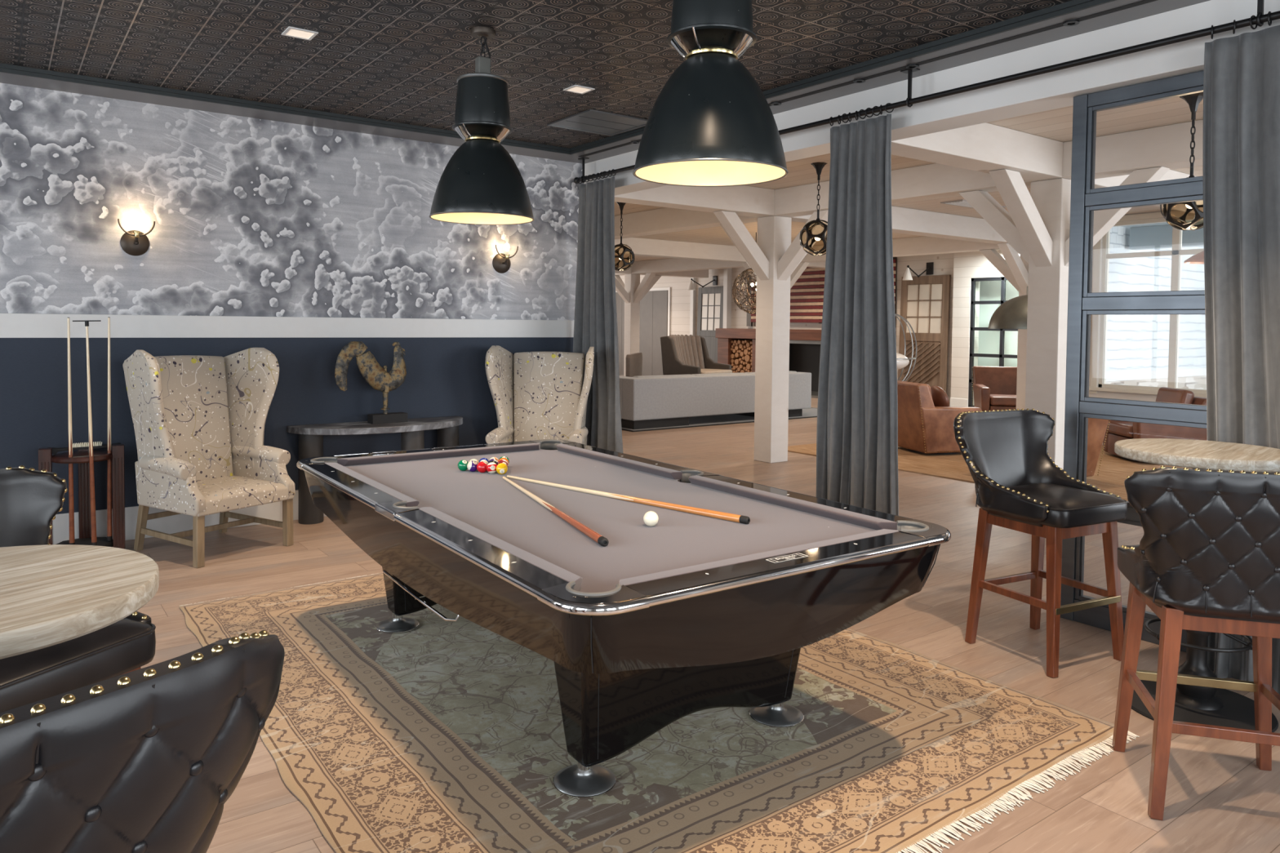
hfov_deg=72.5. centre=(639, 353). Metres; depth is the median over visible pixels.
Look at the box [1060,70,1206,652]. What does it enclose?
window frame
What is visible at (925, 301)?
door
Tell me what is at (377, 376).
weathervane
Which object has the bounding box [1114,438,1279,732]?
pub table
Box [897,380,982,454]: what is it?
chair
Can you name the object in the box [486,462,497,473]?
ball
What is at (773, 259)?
timber post
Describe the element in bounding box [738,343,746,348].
log
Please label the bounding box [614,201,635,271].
glass pendant
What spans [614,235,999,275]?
ceiling beam
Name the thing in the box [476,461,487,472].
ball
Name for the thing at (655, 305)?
door
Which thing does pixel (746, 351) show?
log
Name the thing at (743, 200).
ceiling beam
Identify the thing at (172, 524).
baseboard
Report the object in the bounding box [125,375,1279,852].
floor
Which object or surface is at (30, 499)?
bar stool
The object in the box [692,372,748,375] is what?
cushion
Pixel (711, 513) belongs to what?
pool cue
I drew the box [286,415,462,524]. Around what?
console table
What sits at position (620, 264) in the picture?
ceiling beam
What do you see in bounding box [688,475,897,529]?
cushion
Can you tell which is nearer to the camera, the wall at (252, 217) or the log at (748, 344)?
the wall at (252, 217)
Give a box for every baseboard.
[53,489,326,544]
[619,374,1102,444]
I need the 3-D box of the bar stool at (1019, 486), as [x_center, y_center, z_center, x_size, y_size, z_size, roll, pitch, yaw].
[1.893,0.846,4.141,0.690,1.115,0.602,0,2,-27]
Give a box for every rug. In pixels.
[178,572,1139,852]
[621,407,817,431]
[787,443,1191,501]
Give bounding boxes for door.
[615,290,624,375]
[639,287,671,375]
[697,286,723,362]
[897,274,951,392]
[968,276,1017,407]
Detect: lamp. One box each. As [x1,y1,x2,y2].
[687,275,717,289]
[732,232,756,314]
[902,262,933,279]
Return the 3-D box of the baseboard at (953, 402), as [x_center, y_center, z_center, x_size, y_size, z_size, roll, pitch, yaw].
[4.636,0.932,16.216,3.070,0.170,25.300,-1,2,-36]
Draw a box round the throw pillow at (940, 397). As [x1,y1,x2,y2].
[930,385,949,406]
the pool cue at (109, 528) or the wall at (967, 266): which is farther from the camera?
the wall at (967, 266)
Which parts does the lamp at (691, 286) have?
lamp shade, arm, wall plate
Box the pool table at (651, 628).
[296,439,951,798]
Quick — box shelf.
[56,537,112,546]
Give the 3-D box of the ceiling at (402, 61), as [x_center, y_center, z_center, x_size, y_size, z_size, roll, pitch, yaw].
[-0.561,-1.657,2.009,6.665,0.100,9.193,-1,2,-36]
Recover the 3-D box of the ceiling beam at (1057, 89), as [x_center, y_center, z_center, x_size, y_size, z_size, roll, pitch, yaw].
[2.342,-1.645,4.480,0.270,0.622,9.320,-1,2,-36]
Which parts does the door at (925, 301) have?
pane, pane, pane, panel, pane, pane, pane, pane, pane, pane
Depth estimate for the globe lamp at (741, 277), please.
13.89 m
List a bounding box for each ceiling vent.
[546,108,647,136]
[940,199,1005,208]
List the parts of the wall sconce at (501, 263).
arm, bulb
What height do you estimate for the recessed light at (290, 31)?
0.006 m
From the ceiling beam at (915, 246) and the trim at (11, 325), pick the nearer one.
the trim at (11, 325)
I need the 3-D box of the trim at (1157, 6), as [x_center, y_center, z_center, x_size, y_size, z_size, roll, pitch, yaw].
[-0.496,-1.633,2.373,6.800,0.120,9.300,-1,2,-36]
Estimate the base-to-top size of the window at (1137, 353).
3.140 m
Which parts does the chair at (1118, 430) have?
arm, rail, arm, backrest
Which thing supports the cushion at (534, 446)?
on the pool table at (651, 628)
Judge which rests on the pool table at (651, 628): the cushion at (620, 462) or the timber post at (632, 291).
the cushion at (620, 462)
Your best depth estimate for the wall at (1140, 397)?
11.60 m
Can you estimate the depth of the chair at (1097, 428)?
8.61 m
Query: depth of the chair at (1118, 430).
9.83 m
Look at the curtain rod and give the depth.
4.44 m
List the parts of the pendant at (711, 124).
lamp shade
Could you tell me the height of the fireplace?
1.440 m
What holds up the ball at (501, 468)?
on the pool table at (651, 628)
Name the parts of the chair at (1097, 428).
nailhead trim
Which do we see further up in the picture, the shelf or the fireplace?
the fireplace
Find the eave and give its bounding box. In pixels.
[1122,219,1204,249]
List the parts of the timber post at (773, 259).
post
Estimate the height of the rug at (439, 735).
0.010 m
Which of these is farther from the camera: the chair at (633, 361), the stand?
the chair at (633, 361)
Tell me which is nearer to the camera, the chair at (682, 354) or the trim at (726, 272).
the chair at (682, 354)
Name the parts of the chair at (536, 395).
arm panel, backrest, arm panel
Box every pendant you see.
[429,26,534,225]
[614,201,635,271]
[632,0,788,186]
[799,162,827,255]
[987,286,1027,328]
[1160,91,1203,230]
[1183,249,1204,263]
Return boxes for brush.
[48,441,121,454]
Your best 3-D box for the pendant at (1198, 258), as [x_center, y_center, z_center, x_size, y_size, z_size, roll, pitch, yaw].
[5.888,-1.340,8.987,0.480,0.792,0.480,-1,2,-36]
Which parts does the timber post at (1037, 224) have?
post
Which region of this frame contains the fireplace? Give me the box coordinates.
[715,328,896,398]
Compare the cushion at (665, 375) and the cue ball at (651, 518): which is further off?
the cushion at (665, 375)
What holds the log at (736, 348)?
in the fireplace
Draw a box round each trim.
[0,0,1093,151]
[0,0,1209,163]
[0,313,573,337]
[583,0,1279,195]
[689,267,732,336]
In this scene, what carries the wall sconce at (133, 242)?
attached to the wall at (252, 217)
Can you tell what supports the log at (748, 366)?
on the log
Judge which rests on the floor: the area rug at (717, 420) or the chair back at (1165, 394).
the area rug at (717, 420)
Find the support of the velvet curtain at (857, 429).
hanging from the curtain rod
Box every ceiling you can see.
[0,0,1071,148]
[614,96,1203,262]
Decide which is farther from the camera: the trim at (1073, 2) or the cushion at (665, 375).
the cushion at (665, 375)
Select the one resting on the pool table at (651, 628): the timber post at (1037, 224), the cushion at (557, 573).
the cushion at (557, 573)
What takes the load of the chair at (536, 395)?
on the floor
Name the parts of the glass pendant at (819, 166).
faceted frame, stem, chain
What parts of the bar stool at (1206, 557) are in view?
leg, seat, apron rail, leg, backrest, apron rail, leg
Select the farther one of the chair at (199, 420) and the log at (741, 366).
the log at (741, 366)
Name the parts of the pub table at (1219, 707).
plate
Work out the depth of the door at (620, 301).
25.73 m
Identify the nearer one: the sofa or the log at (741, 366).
the sofa
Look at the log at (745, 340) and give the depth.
21.12 m
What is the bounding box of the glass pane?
[977,280,1018,366]
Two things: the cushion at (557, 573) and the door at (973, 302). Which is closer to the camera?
the cushion at (557, 573)
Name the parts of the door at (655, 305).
frame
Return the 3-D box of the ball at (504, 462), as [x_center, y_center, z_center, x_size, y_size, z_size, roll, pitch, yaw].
[-0.694,0.570,4.405,0.057,0.057,0.057,0,2,-15]
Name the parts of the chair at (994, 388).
arm, backrest, rail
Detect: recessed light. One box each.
[281,26,318,39]
[563,84,595,93]
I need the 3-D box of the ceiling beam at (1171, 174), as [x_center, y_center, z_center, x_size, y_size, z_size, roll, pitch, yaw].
[5.399,-1.588,8.634,4.680,0.281,0.270,-1,2,-36]
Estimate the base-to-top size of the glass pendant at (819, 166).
0.860 m
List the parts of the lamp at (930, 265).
lamp shade, arm, wall plate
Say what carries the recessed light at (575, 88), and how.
in the ceiling at (402, 61)
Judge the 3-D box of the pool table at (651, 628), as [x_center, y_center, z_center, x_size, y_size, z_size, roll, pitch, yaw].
[-0.333,0.977,3.841,1.608,0.799,2.908,-1,2,-35]
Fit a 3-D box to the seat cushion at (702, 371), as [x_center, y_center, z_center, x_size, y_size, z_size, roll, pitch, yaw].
[1.106,0.354,15.283,0.660,0.150,0.930,2,2,36]
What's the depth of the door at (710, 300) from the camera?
22.45 m
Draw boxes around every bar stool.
[0,465,155,712]
[0,630,284,852]
[953,408,1127,678]
[1111,465,1279,820]
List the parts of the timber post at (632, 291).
post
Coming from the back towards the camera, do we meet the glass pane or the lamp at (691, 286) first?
the lamp at (691, 286)
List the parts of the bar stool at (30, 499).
backrest, seat, leg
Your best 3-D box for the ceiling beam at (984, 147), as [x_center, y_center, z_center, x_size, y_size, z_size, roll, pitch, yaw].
[2.421,-1.543,6.439,2.180,0.281,0.270,-1,2,-36]
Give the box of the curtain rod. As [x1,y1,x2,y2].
[573,0,1279,183]
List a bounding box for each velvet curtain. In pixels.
[573,168,622,453]
[815,102,898,515]
[1202,11,1279,694]
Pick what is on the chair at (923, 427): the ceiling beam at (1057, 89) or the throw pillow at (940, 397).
the throw pillow at (940, 397)
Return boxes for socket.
[133,231,141,237]
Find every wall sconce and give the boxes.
[117,216,155,255]
[492,243,518,273]
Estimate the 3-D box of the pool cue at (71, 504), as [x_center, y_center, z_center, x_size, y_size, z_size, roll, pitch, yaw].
[-3.583,0.499,5.494,0.030,1.458,0.030,0,2,-10]
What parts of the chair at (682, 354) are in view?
panel, panel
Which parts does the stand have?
post, post, post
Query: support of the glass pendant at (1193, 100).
hanging from the ceiling at (1056, 124)
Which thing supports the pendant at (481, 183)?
hanging from the ceiling at (402, 61)
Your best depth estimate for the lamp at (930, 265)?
17.17 m
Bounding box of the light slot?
[578,0,1156,156]
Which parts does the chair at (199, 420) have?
leg, arm panel, backrest, leg, leg, seat, arm panel, leg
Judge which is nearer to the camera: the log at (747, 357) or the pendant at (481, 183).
the pendant at (481, 183)
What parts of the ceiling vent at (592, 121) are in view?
perforated panel, perforated panel, perforated panel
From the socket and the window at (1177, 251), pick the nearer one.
the socket
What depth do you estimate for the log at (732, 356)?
21.49 m
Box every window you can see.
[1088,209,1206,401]
[1097,214,1206,394]
[1105,226,1206,389]
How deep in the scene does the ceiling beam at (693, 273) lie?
21.96 m
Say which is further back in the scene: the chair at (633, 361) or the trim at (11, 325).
the chair at (633, 361)
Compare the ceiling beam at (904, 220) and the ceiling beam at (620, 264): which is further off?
the ceiling beam at (620, 264)
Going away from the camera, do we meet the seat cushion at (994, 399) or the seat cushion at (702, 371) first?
the seat cushion at (994, 399)
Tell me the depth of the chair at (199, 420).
5.88 m
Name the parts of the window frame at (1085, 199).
rail, rail, rail, rail, rail, rail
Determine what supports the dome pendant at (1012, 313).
hanging from the ceiling at (1056, 124)
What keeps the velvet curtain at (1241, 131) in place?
hanging from the curtain rod
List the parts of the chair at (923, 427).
backrest, nailhead trim, arm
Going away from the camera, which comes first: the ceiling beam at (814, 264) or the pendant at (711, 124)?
the pendant at (711, 124)
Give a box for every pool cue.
[66,317,75,544]
[72,320,101,546]
[106,316,112,542]
[502,476,608,546]
[506,475,750,524]
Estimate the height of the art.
1.450 m
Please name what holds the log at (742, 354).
in the fireplace
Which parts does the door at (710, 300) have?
pane, pane, pane, panel, frame, pane, pane, pane, pane, pane, pane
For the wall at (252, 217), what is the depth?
6.45 m
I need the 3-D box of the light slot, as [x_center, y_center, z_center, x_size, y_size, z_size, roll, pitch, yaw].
[2.119,-1.605,4.193,0.072,0.011,8.920,-1,2,-36]
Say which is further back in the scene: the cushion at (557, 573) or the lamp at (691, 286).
the lamp at (691, 286)
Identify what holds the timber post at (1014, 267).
on the floor
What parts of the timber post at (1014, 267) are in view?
post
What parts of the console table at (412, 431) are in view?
leg, leg, leg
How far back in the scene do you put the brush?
5.67 m
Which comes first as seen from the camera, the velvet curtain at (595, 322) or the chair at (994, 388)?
the velvet curtain at (595, 322)
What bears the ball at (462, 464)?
on the pool table at (651, 628)
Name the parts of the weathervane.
post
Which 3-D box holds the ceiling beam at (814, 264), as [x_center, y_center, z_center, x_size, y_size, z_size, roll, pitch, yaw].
[3.654,-1.924,17.953,2.180,0.281,0.270,-1,2,-36]
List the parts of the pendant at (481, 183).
lamp shade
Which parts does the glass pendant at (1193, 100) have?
faceted frame, stem, chain, stem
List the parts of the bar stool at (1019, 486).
leg, apron rail, leg, backrest, leg, seat, apron rail, leg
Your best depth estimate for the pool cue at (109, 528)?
5.68 m
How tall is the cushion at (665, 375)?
0.180 m
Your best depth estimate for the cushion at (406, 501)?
3.82 m
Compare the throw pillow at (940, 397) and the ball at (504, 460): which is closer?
the ball at (504, 460)
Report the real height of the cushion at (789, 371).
0.180 m
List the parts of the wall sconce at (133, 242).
bulb, arm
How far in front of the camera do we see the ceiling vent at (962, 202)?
10.39 m
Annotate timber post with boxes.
[614,272,661,376]
[713,209,828,462]
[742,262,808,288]
[958,166,1169,469]
[979,243,1028,409]
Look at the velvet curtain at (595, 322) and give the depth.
7.63 m
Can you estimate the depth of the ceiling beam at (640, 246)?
15.64 m
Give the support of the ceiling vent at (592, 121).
in the ceiling at (402, 61)
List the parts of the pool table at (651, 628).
chrome trim, rail, chrome stem, chrome trim, rail, chrome trim, rail, chrome stem, rail, chrome trim, rail, chrome stem, name plate, chrome trim, rail, chrome trim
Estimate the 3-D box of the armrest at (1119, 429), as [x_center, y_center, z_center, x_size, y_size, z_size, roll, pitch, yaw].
[5.824,0.874,10.115,0.580,0.140,0.560,1,2,1]
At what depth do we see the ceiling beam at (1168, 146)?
7.84 m
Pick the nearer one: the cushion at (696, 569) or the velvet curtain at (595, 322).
the cushion at (696, 569)
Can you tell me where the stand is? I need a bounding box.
[38,441,125,549]
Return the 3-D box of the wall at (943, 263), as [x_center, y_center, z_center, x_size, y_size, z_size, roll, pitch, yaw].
[2.297,-0.757,22.067,0.150,3.100,13.000,-1,2,-36]
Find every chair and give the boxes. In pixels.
[122,347,295,568]
[484,345,594,444]
[626,352,642,377]
[660,334,732,375]
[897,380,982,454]
[972,365,1017,411]
[1086,417,1110,476]
[1102,386,1207,462]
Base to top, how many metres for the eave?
0.350 m
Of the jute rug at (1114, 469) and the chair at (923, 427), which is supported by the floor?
the jute rug at (1114, 469)
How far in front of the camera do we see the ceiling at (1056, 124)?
7.93 m
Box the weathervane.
[334,341,407,424]
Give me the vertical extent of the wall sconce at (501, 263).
0.336 m
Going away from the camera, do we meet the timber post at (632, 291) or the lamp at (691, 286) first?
the timber post at (632, 291)
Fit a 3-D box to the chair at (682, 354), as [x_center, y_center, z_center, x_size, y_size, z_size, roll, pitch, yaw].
[1.018,0.329,15.346,0.878,1.334,1.120,2,2,36]
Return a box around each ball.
[457,459,468,471]
[466,460,477,471]
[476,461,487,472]
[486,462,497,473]
[496,462,507,474]
[497,459,508,466]
[497,461,507,466]
[643,511,658,526]
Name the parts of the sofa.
arm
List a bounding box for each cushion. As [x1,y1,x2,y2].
[324,462,419,506]
[337,442,540,466]
[418,506,582,591]
[556,443,682,479]
[618,528,898,586]
[632,374,694,377]
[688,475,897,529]
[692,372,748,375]
[700,368,732,373]
[744,370,796,373]
[896,352,909,369]
[989,394,1016,405]
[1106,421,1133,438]
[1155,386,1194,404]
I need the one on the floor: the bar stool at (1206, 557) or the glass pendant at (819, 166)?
the bar stool at (1206, 557)
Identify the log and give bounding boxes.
[730,353,740,358]
[734,345,741,350]
[734,352,742,357]
[734,359,741,364]
[737,339,745,343]
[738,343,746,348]
[739,351,745,356]
[739,364,746,368]
[743,349,751,355]
[744,339,752,342]
[744,355,751,361]
[746,342,752,347]
[746,364,751,369]
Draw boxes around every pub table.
[0,544,159,659]
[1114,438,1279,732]
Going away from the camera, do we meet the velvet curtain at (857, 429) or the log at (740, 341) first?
the velvet curtain at (857, 429)
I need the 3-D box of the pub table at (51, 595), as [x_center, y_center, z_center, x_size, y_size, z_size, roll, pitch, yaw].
[-1.199,0.934,1.538,0.626,1.050,0.626,2,2,33]
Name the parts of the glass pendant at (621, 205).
chain, faceted frame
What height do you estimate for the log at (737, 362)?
0.140 m
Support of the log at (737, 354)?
in the fireplace
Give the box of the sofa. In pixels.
[619,370,811,429]
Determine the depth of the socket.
5.90 m
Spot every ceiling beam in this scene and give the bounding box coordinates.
[614,119,1203,239]
[614,185,774,217]
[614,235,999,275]
[614,237,746,262]
[614,261,631,274]
[640,269,708,278]
[791,205,1008,244]
[807,261,825,268]
[891,122,1062,181]
[1094,169,1203,213]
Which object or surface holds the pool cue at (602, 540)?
on the pool table at (651, 628)
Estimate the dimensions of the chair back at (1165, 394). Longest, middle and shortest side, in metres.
0.540 x 0.400 x 0.140 m
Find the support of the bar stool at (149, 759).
on the floor
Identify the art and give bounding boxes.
[746,257,897,326]
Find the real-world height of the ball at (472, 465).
0.057 m
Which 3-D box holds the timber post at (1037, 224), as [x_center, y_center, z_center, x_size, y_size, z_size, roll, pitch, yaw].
[3.392,-0.052,7.217,1.291,2.728,1.291,1,2,9]
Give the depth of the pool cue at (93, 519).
5.51 m
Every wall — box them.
[0,82,583,514]
[619,253,954,397]
[951,249,1019,405]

